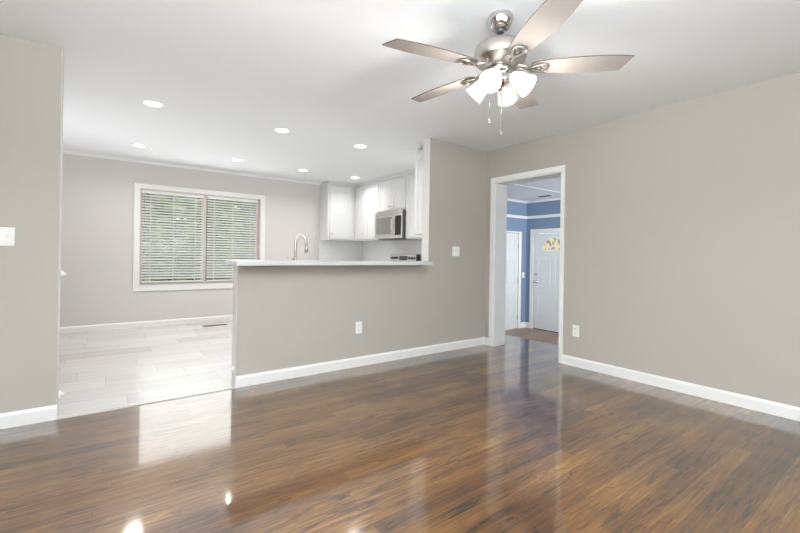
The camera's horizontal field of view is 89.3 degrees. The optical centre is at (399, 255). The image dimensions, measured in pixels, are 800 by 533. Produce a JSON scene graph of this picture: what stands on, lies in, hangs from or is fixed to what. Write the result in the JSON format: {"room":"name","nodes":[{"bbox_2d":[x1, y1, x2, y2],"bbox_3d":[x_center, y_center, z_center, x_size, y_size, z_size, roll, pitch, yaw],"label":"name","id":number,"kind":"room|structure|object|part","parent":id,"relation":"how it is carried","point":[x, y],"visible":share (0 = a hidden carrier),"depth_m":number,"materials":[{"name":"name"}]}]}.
{"room":"living room","nodes":[
{"label":"living room","id":0,"kind":"room"},
{"bbox_2d":[60,153,319,326],"bbox_3d":[-3.302,-0.158,6.398,6.340,2.440,0.150,1,0,-37],"label":"wall","id":1,"kind":"structure","parent":0,"point":[97,233],"depth_m":5.83,"materials":[{"name":"grey paint"}]},
{"bbox_2d":[60,315,231,333],"bbox_3d":[-3.616,1.015,6.077,5.180,0.085,0.014,1,0,-37],"label":"baseboard","id":2,"kind":"structure","parent":1,"relation":"attached to","point":[85,328],"depth_m":5.94,"materials":[{"name":"white paint"}]},
{"bbox_2d":[63,150,320,184],"bbox_3d":[-3.209,-1.359,6.339,6.090,0.035,0.035,1,0,-37],"label":"crown molding","id":3,"kind":"structure","parent":1,"relation":"attached to","point":[64,151],"depth_m":6.23,"materials":[{"name":"white paint"}]},
{"bbox_2d":[133,183,265,291],"bbox_3d":[-3.141,-0.253,6.497,1.901,1.579,0.162,1,0,-37],"label":"window","id":4,"kind":"structure","parent":1,"relation":"in","point":[137,286],"depth_m":6.33,"materials":[{"name":"white paint"}]},
{"bbox_2d":[140,190,203,282],"bbox_3d":[-3.483,-0.275,6.227,0.846,1.369,0.052,1,0,-37],"label":"window blind","id":5,"kind":"object","parent":4,"relation":"attached to","point":[195,245],"visible":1,"depth_m":6.21,"materials":[{"name":"white plastic"}]},
{"bbox_3d":[-3.729,-0.261,6.047,0.006,1.325,0.049,1,0,-37],"label":"ladder cord","id":6,"kind":"part","parent":5,"relation":"part of","materials":[{"name":"white fabric"}]},
{"bbox_3d":[-3.493,0.400,6.227,0.838,0.020,0.036,1,0,-37],"label":"rail","id":7,"kind":"part","parent":5,"relation":"part of","materials":[{"name":"white"}]},
{"bbox_3d":[-3.484,-0.257,6.228,0.006,1.325,0.049,1,0,-37],"label":"ladder cord","id":8,"kind":"part","parent":5,"relation":"part of","materials":[{"name":"white plastic"}]},
{"bbox_3d":[-3.239,-0.253,6.409,0.006,1.325,0.049,1,0,-37],"label":"ladder cord","id":9,"kind":"part","parent":5,"relation":"part of","materials":[{"name":"white fabric"}]},
{"bbox_3d":[-3.140,0.457,6.480,1.757,0.016,0.122,1,0,-37],"label":"sill","id":10,"kind":"part","parent":4,"relation":"part of","materials":[{"name":"white paint"}]},
{"bbox_2d":[206,196,257,280],"bbox_3d":[-2.786,-0.265,6.743,0.794,1.369,0.052,1,0,-37],"label":"window blind","id":11,"kind":"object","parent":4,"relation":"attached to","point":[214,243],"visible":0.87,"depth_m":6.70,"materials":[{"name":"white plastic"}]},
{"bbox_3d":[-3.017,-0.250,6.574,0.006,1.325,0.049,1,0,-37],"label":"ladder cord","id":12,"kind":"part","parent":11,"relation":"part of","materials":[{"name":"white fabric"}]},
{"bbox_3d":[-2.796,0.410,6.743,0.786,0.020,0.036,1,0,-37],"label":"rail","id":13,"kind":"part","parent":11,"relation":"part of","materials":[{"name":"white plastic"}]},
{"bbox_3d":[-2.787,-0.246,6.744,0.006,1.325,0.049,1,0,-37],"label":"ladder cord","id":14,"kind":"part","parent":11,"relation":"part of","materials":[{"name":"white fabric"}]},
{"bbox_3d":[-2.557,-0.243,6.914,0.006,1.325,0.049,1,0,-37],"label":"ladder cord","id":15,"kind":"part","parent":11,"relation":"part of","materials":[{"name":"white plastic"}]},
{"bbox_2d":[320,181,355,240],"bbox_3d":[-1.164,-0.810,7.645,0.575,1.069,0.376,1,0,-37],"label":"upper cabinet","id":16,"kind":"object","parent":1,"relation":"attached to","point":[337,199],"visible":1,"depth_m":7.50,"materials":[{"name":"white paint"}]},
{"bbox_3d":[-1.161,-1.318,7.652,0.575,0.054,0.359,1,0,-37],"label":"crown moulding","id":17,"kind":"part","parent":16,"relation":"part of","materials":[{"name":"white paint"}]},
{"bbox_3d":[-1.090,-0.787,7.511,0.465,0.965,0.020,1,0,-37],"label":"cabinet door","id":18,"kind":"part","parent":16,"relation":"part of","materials":[{"name":"white paint"}]},
{"bbox_2d":[319,240,421,260],"bbox_3d":[-0.138,-0.036,6.521,0.905,0.449,3.420,1,0,-37],"label":"backsplash","id":19,"kind":"structure","parent":1,"relation":"attached to","point":[335,250],"depth_m":7.73,"materials":[{"name":"white tile"}]},
{"bbox_2d":[0,34,486,412],"bbox_3d":[-1.181,-0.126,3.533,6.340,2.440,0.120,1,0,-37],"label":"wall","id":20,"kind":"structure","parent":0,"point":[30,71],"depth_m":3.52,"materials":[{"name":"beige paint"}]},
{"bbox_2d":[0,227,14,245],"bbox_3d":[-2.458,-0.117,2.502,0.118,0.116,0.018,1,0,-37],"label":"light switch","id":21,"kind":"object","parent":20,"relation":"attached to","point":[7,234],"visible":1,"depth_m":2.52,"materials":[{"name":"white plastic"}]},
{"bbox_2d":[0,405,56,428],"bbox_3d":[-2.921,1.021,2.175,1.655,0.094,0.014,1,0,-37],"label":"baseboard","id":22,"kind":"structure","parent":20,"relation":"attached to","point":[47,413],"depth_m":2.58,"materials":[{"name":"white paint"}]},
{"bbox_2d":[58,390,63,398],"bbox_3d":[-2.281,0.938,2.731,0.032,0.056,0.056,1,0,-37],"label":"door stop","id":23,"kind":"object","parent":20,"relation":"attached to","point":[60,393],"visible":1,"depth_m":2.71,"materials":[{"name":"white plastic"}]},
{"bbox_2d":[60,270,65,277],"bbox_3d":[-2.269,0.128,2.731,0.032,0.056,0.056,1,0,-37],"label":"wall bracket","id":24,"kind":"object","parent":20,"relation":"attached to","point":[62,273],"visible":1,"depth_m":2.71,"materials":[{"name":"white plastic"}]},
{"bbox_2d":[231,265,236,386],"bbox_3d":[-1.387,0.585,3.391,0.002,1.012,0.124,1,0,-37],"label":"trim","id":25,"kind":"structure","parent":20,"relation":"attached to","point":[234,310],"depth_m":3.39,"materials":[{"name":"white paint"}]},
{"bbox_2d":[57,49,429,416],"bbox_3d":[-1.163,-0.126,3.551,6.090,2.440,0.121,1,0,-37],"label":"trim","id":26,"kind":"structure","parent":20,"relation":"attached to","point":[426,143],"depth_m":4.58,"materials":[{"name":"grey paint"}]},
{"bbox_2d":[225,260,432,265],"bbox_3d":[-0.521,0.074,3.918,2.127,0.036,0.350,1,0,-37],"label":"countertop","id":27,"kind":"structure","parent":20,"relation":"on","point":[227,262],"depth_m":3.56,"materials":[{"name":"white stone"}]},
{"bbox_2d":[355,321,361,333],"bbox_3d":[-0.410,0.720,4.032,0.072,0.116,0.009,1,0,-37],"label":"wall outlet","id":28,"kind":"object","parent":20,"relation":"attached to","point":[358,329],"visible":1,"depth_m":4.03,"materials":[{"name":"white plastic"}]},
{"bbox_2d":[236,337,484,387],"bbox_3d":[-0.144,1.063,4.231,3.006,0.094,0.014,1,0,-37],"label":"baseboard","id":29,"kind":"structure","parent":20,"relation":"attached to","point":[305,370],"depth_m":3.95,"materials":[{"name":"white paint"}]},
{"bbox_2d":[414,150,422,234],"bbox_3d":[0.574,-0.767,5.136,0.765,1.035,0.370,1,0,-37],"label":"upper cabinet","id":30,"kind":"object","parent":20,"relation":"attached to","point":[419,154],"visible":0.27,"depth_m":4.97,"materials":[{"name":"white paint"}]},
{"bbox_2d":[452,246,459,255],"bbox_3d":[0.667,-0.048,4.816,0.118,0.116,0.018,1,0,-37],"label":"light switch","id":31,"kind":"object","parent":20,"relation":"attached to","point":[455,249],"visible":1,"depth_m":4.81,"materials":[{"name":"white plastic"}]},
{"bbox_2d":[0,320,799,532],"bbox_3d":[-0.472,1.297,2.848,6.700,0.385,9.250,1,0,-37],"label":"floor","id":32,"kind":"structure","parent":0,"point":[481,438],"depth_m":2.31,"materials":[{"name":"brown wood"}]},
{"bbox_2d":[56,386,236,419],"bbox_3d":[-1.813,1.082,3.013,1.133,0.006,0.055,1,0,-37],"label":"trim","id":33,"kind":"structure","parent":32,"relation":"on","point":[230,387],"depth_m":2.95,"materials":[{"name":"grey wood"}]},
{"bbox_2d":[202,324,227,326],"bbox_3d":[-2.821,1.067,6.177,0.340,0.006,0.110,1,0,-37],"label":"floor vent","id":34,"kind":"object","parent":32,"relation":"in","point":[214,324],"visible":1,"depth_m":6.15,"materials":[{"name":"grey metal"}]},
{"bbox_2d":[390,254,419,260],"bbox_3d":[-0.198,0.531,6.662,0.721,1.115,0.767,1,0,-37],"label":"range","id":35,"kind":"object","parent":32,"relation":"on","point":[393,257],"visible":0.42,"depth_m":6.80,"materials":[{"name":"silver metal"}]},
{"bbox_3d":[-0.477,0.662,4.557,2.400,0.885,0.645,1,0,-37],"label":"base cabinet","id":36,"kind":"object","parent":32,"relation":"on","visible":0},
{"bbox_3d":[-0.427,0.203,4.566,2.330,0.035,0.622,1,0,-37],"label":"countertop","id":37,"kind":"structure","parent":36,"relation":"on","visible":0},
{"bbox_2d":[286,234,308,260],"bbox_3d":[-1.002,-0.015,3.959,0.212,0.384,0.056,1,0,-22],"label":"kitchen faucet","id":38,"kind":"object","parent":37,"relation":"on","point":[299,235],"visible":0.84,"depth_m":3.94,"materials":[{"name":"silver metal"}]},
{"bbox_3d":[-0.971,-0.085,3.966,0.129,0.244,0.029,1,0,-17],"label":"spout","id":39,"kind":"part","parent":38,"relation":"part of","materials":[{"name":"silver metal"}]},
{"bbox_2d":[0,0,799,183],"bbox_3d":[-0.576,-1.377,2.741,6.340,0.080,9.250,1,0,-37],"label":"ceiling","id":40,"kind":"structure","parent":0,"point":[226,74],"depth_m":2.91,"materials":[{"name":"white paint"}]},
{"bbox_2d":[131,143,147,146],"bbox_3d":[-3.267,-1.374,5.073,0.180,0.006,0.180,1,0,-37],"label":"recessed light","id":41,"kind":"object","parent":40,"relation":"in","point":[132,144],"visible":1,"depth_m":5.07,"materials":[{"name":"white"}]},
{"bbox_2d":[141,100,164,107],"bbox_3d":[-2.216,-1.359,3.637,0.180,0.006,0.180,1,0,-37],"label":"recessed light","id":42,"kind":"object","parent":40,"relation":"in","point":[152,103],"visible":1,"depth_m":3.63,"materials":[{"name":"white plastic"}]},
{"bbox_2d":[274,128,290,132],"bbox_3d":[-1.268,-1.344,4.364,0.180,0.006,0.180,1,0,-37],"label":"recessed light","id":43,"kind":"object","parent":40,"relation":"in","point":[281,130],"visible":1,"depth_m":4.36,"materials":[{"name":"white"}]},
{"bbox_2d":[353,144,367,147],"bbox_3d":[-0.486,-1.333,4.955,0.180,0.006,0.180,1,0,-37],"label":"recessed light","id":44,"kind":"object","parent":40,"relation":"in","point":[355,145],"visible":1,"depth_m":4.96,"materials":[{"name":"white"}]},
{"bbox_2d":[382,0,634,133],"bbox_3d":[0.531,-0.995,2.274,1.292,0.650,1.283,1,0,-37],"label":"ceiling fan","id":45,"kind":"object","parent":40,"relation":"hanging from","point":[498,57],"visible":1,"depth_m":2.16,"materials":[{"name":"silver metal"}]},
{"bbox_3d":[0.167,-1.041,2.078,0.511,0.006,0.144,1,9,-24],"label":"fan blade","id":46,"kind":"part","parent":45,"relation":"part of","materials":[{"name":"brown wood"}]},
{"bbox_3d":[0.267,-1.040,2.553,0.144,0.006,0.511,-11,8,-42],"label":"fan blade","id":47,"kind":"part","parent":45,"relation":"part of","materials":[{"name":"wood"}]},
{"bbox_3d":[0.434,-1.037,2.363,0.075,0.042,0.189,1,0,-37],"label":"blade arm","id":48,"kind":"part","parent":45,"relation":"part of","materials":[{"name":"silver metal"}]},
{"bbox_3d":[0.402,-1.038,2.171,0.189,0.042,0.074,1,0,-16],"label":"blade arm","id":49,"kind":"part","parent":45,"relation":"part of","materials":[{"name":"silver metal"}]},
{"bbox_3d":[0.438,-0.929,2.305,0.122,0.138,0.140,1,0,-37],"label":"lamp shade","id":50,"kind":"part","parent":45,"relation":"part of","materials":[{"name":"white glass"}]},
{"bbox_3d":[0.495,-0.853,2.238,0.009,0.255,0.009,1,0,-37],"label":"pull chain","id":51,"kind":"part","parent":45,"relation":"part of","materials":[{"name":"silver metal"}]},
{"bbox_3d":[0.490,-0.929,2.131,0.140,0.138,0.122,1,0,-37],"label":"lamp shade","id":52,"kind":"part","parent":45,"relation":"part of","materials":[{"name":"white glass"}]},
{"bbox_3d":[0.496,-0.944,2.150,0.076,0.074,0.058,1,0,-37],"label":"light bulb","id":53,"kind":"part","parent":45,"relation":"part of","materials":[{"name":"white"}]},
{"bbox_3d":[0.561,-0.825,2.240,0.009,0.310,0.009,1,0,-37],"label":"pull chain","id":54,"kind":"part","parent":45,"relation":"part of","materials":[{"name":"silver metal"}]},
{"bbox_3d":[0.612,-0.927,2.358,0.140,0.138,0.122,1,0,-37],"label":"lamp shade","id":55,"kind":"part","parent":45,"relation":"part of","materials":[{"name":"white glass"}]},
{"bbox_3d":[0.593,-1.035,2.082,0.074,0.042,0.189,1,0,-4],"label":"blade arm","id":56,"kind":"part","parent":45,"relation":"part of","materials":[{"name":"silver metal"}]},
{"bbox_3d":[0.665,-0.926,2.183,0.122,0.138,0.140,1,0,-37],"label":"lamp shade","id":57,"kind":"part","parent":45,"relation":"part of","materials":[{"name":"white glass"}]},
{"bbox_3d":[0.770,-1.032,2.604,0.144,0.006,0.511,-10,-5,31],"label":"fan blade","id":58,"kind":"part","parent":45,"relation":"part of","materials":[{"name":"brown wood"}]},
{"bbox_3d":[0.720,-1.033,2.230,0.189,0.042,0.074,1,0,15],"label":"blade arm","id":59,"kind":"part","parent":45,"relation":"part of","materials":[{"name":"silver metal"}]},
{"bbox_3d":[0.636,-1.034,1.832,0.144,0.006,0.511,10,-2,-11],"label":"fan blade","id":60,"kind":"part","parent":45,"relation":"part of","materials":[{"name":"brown wood"}]},
{"bbox_3d":[0.970,-1.029,2.189,0.511,0.006,0.144,1,-9,7],"label":"fan blade","id":61,"kind":"part","parent":45,"relation":"part of","materials":[{"name":"brown wood"}]},
{"bbox_2d":[507,201,526,322],"bbox_3d":[1.460,0.176,7.817,3.010,2.685,0.100,1,0,-37],"label":"wall","id":62,"kind":"structure","parent":0,"point":[513,208],"depth_m":8.59,"materials":[{"name":"blue paint"}]},
{"bbox_2d":[505,231,521,328],"bbox_3d":[2.161,0.514,8.259,0.980,2.030,0.101,1,0,-37],"label":"door","id":63,"kind":"structure","parent":62,"relation":"in","point":[513,249],"depth_m":8.42,"materials":[{"name":"white paint"}]},
{"bbox_2d":[505,327,558,344],"bbox_3d":[3.046,1.568,6.033,2.750,0.050,4.880,1,0,-37],"label":"floor","id":64,"kind":"structure","parent":0,"point":[549,337],"depth_m":7.84,"materials":[{"name":"brown wood"}]},
{"bbox_2d":[507,177,560,200],"bbox_3d":[2.306,-1.181,5.560,4.568,0.066,5.048,1,0,-37],"label":"ceiling","id":65,"kind":"structure","parent":0,"point":[515,192],"depth_m":7.17,"materials":[{"name":"white paint"}]},
{"bbox_2d":[525,200,560,322],"bbox_3d":[4.139,0.216,6.827,0.120,2.685,4.880,1,0,-37],"label":"wall","id":66,"kind":"structure","parent":0,"point":[547,207],"depth_m":8.50,"materials":[{"name":"blue paint"}]},
{"bbox_2d":[520,322,528,327],"bbox_3d":[3.999,1.502,6.738,0.180,0.110,4.680,1,0,-37],"label":"baseboard","id":67,"kind":"structure","parent":66,"relation":"attached to","point":[522,324],"depth_m":8.61,"materials":[{"name":"white paint"}]},
{"bbox_2d":[507,214,559,218],"bbox_3d":[2.896,-0.800,5.896,3.010,0.060,4.680,1,0,-37],"label":"rail","id":68,"kind":"object","parent":66,"relation":"attached to","point":[508,215],"visible":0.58,"depth_m":8.38,"materials":[{"name":"white paint"}]},
{"bbox_2d":[507,197,560,202],"bbox_3d":[2.901,-1.125,5.896,3.010,0.040,4.680,1,0,-37],"label":"crown molding","id":69,"kind":"structure","parent":66,"relation":"attached to","point":[552,199],"depth_m":8.37,"materials":[{"name":"white paint"}]},
{"bbox_2d":[529,228,559,332],"bbox_3d":[3.099,0.501,8.170,0.168,2.085,1.080,1,0,-37],"label":"door","id":70,"kind":"structure","parent":66,"relation":"in","point":[545,258],"depth_m":8.31,"materials":[{"name":"white paint"}]},
{"bbox_3d":[3.093,-0.229,8.157,0.012,0.289,0.530,1,0,-37],"label":"fanlight frame","id":71,"kind":"part","parent":70,"relation":"part of","materials":[{"name":"white plastic"}]},
{"bbox_3d":[3.095,-0.231,8.159,0.004,0.245,0.490,1,0,-37],"label":"fanlight pane","id":72,"kind":"part","parent":70,"relation":"part of","materials":[{"name":"clear glass"}]},
{"bbox_2d":[485,72,799,406],"bbox_3d":[2.820,-0.066,2.968,0.200,2.440,5.550,1,0,-37],"label":"wall","id":73,"kind":"structure","parent":0,"point":[682,232],"depth_m":3.38,"materials":[{"name":"beige paint"}]},
{"bbox_2d":[488,165,564,362],"bbox_3d":[1.512,0.089,4.732,0.236,2.090,1.003,1,0,-37],"label":"doorway","id":74,"kind":"structure","parent":73,"relation":"in","point":[498,206],"depth_m":5.03,"materials":[{"name":"white paint"}]},
{"bbox_2d":[572,325,578,336],"bbox_3d":[1.800,0.776,4.151,0.009,0.116,0.072,1,0,-37],"label":"wall outlet","id":75,"kind":"object","parent":73,"relation":"attached to","point":[575,330],"visible":1,"depth_m":4.15,"materials":[{"name":"white plastic"}]},
{"bbox_2d":[484,337,799,420],"bbox_3d":[2.672,1.105,2.964,0.014,0.094,5.400,1,0,-37],"label":"baseboard","id":76,"kind":"structure","parent":73,"relation":"attached to","point":[744,401],"depth_m":3.33,"materials":[{"name":"white paint"}]},
{"label":"outside","id":77,"kind":"structure","parent":0,"visible":0},
{"bbox_3d":[-8.191,1.414,14.281,24.000,0.150,18.290,1,0,-37],"label":"lawn","id":78,"kind":"structure","parent":77,"visible":0},
{"bbox_2d":[142,193,199,280],"bbox_3d":[-6.742,-1.074,10.017,3.294,4.877,3.292,1,0,-37],"label":"leafy tree","id":79,"kind":"object","parent":78,"relation":"on","point":[143,193],"visible":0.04,"depth_m":10.04,"materials":[{"name":"green plant"}]},
{"bbox_2d":[142,196,254,280],"bbox_3d":[-8.768,-1.470,11.758,18.461,5.779,1.725,1,0,-37],"label":"hedge","id":80,"kind":"object","parent":78,"relation":"on","point":[170,196],"visible":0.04,"depth_m":12.88,"materials":[{"name":"green plant"}]},
{"bbox_2d":[206,200,255,265],"bbox_3d":[-4.096,-1.021,11.995,3.206,4.850,3.230,1,0,-37],"label":"leafy tree","id":81,"kind":"object","parent":78,"relation":"on","point":[217,200],"visible":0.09,"depth_m":11.21,"materials":[{"name":"green plant"}]},
{"bbox_3d":[0.270,-0.104,6.816,0.100,2.440,3.430,1,0,-37],"label":"wall","id":82,"kind":"structure","parent":0,"visible":0},
{"bbox_2d":[351,179,393,241],"bbox_3d":[-0.591,-0.802,7.594,0.374,1.069,1.140,1,0,-37],"label":"upper cabinet","id":83,"kind":"object","parent":82,"relation":"attached to","point":[367,193],"visible":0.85,"depth_m":7.34,"materials":[{"name":"white paint"}]},
{"bbox_3d":[-0.725,-0.782,7.517,0.020,0.965,0.385,1,0,-37],"label":"cabinet door","id":84,"kind":"part","parent":83,"relation":"part of","materials":[{"name":"white paint"}]},
{"bbox_3d":[-0.578,-1.309,7.598,0.359,0.054,1.140,1,0,-37],"label":"crown moulding","id":85,"kind":"part","parent":83,"relation":"part of","materials":[{"name":"white paint"}]},
{"bbox_3d":[-0.495,-0.778,7.206,0.020,0.965,0.378,1,0,-37],"label":"cabinet door","id":86,"kind":"part","parent":83,"relation":"part of","materials":[{"name":"white paint"}]},
{"bbox_2d":[378,171,406,211],"bbox_3d":[-0.013,-1.028,6.817,0.374,0.599,0.790,1,0,-37],"label":"upper cabinet","id":87,"kind":"object","parent":82,"relation":"attached to","point":[392,188],"visible":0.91,"depth_m":6.69,"materials":[{"name":"white paint"}]},
{"bbox_3d":[-0.252,-1.005,6.882,0.020,0.505,0.383,1,0,-37],"label":"cabinet door","id":88,"kind":"part","parent":87,"relation":"part of","materials":[{"name":"white paint"}]},
{"bbox_2d":[375,209,405,239],"bbox_3d":[-0.056,-0.497,6.793,0.456,0.454,0.781,1,0,-37],"label":"microwave","id":89,"kind":"object","parent":87,"relation":"attached to","point":[389,225],"visible":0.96,"depth_m":6.62,"materials":[{"name":"grey metal"}]},
{"bbox_3d":[-0.260,-0.475,6.774,0.013,0.395,0.570,1,0,-37],"label":"door","id":90,"kind":"part","parent":89,"relation":"part of","materials":[{"name":"silver metal"}]},
{"bbox_3d":[-0.026,-0.471,6.458,0.013,0.395,0.207,1,0,-37],"label":"control panel","id":91,"kind":"part","parent":89,"relation":"part of","materials":[{"name":"black plastic"}]},
{"bbox_3d":[-0.003,-1.300,6.822,0.359,0.054,0.790,1,0,-37],"label":"crown moulding","id":92,"kind":"part","parent":87,"relation":"part of","materials":[{"name":"white paint"}]},
{"bbox_3d":[-0.021,-1.001,6.571,0.020,0.505,0.383,1,0,-37],"label":"cabinet door","id":93,"kind":"part","parent":87,"relation":"part of","materials":[{"name":"white paint"}]},
{"bbox_2d":[406,169,421,239],"bbox_3d":[0.442,-0.786,6.198,0.374,1.069,0.750,1,0,-37],"label":"upper cabinet","id":94,"kind":"object","parent":82,"relation":"attached to","point":[410,178],"visible":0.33,"depth_m":6.31,"materials":[{"name":"white paint"}]},
{"bbox_3d":[0.456,-1.294,6.202,0.359,0.054,0.750,1,0,-37],"label":"crown moulding","id":95,"kind":"part","parent":94,"relation":"part of","materials":[{"name":"white paint"}]}
]}

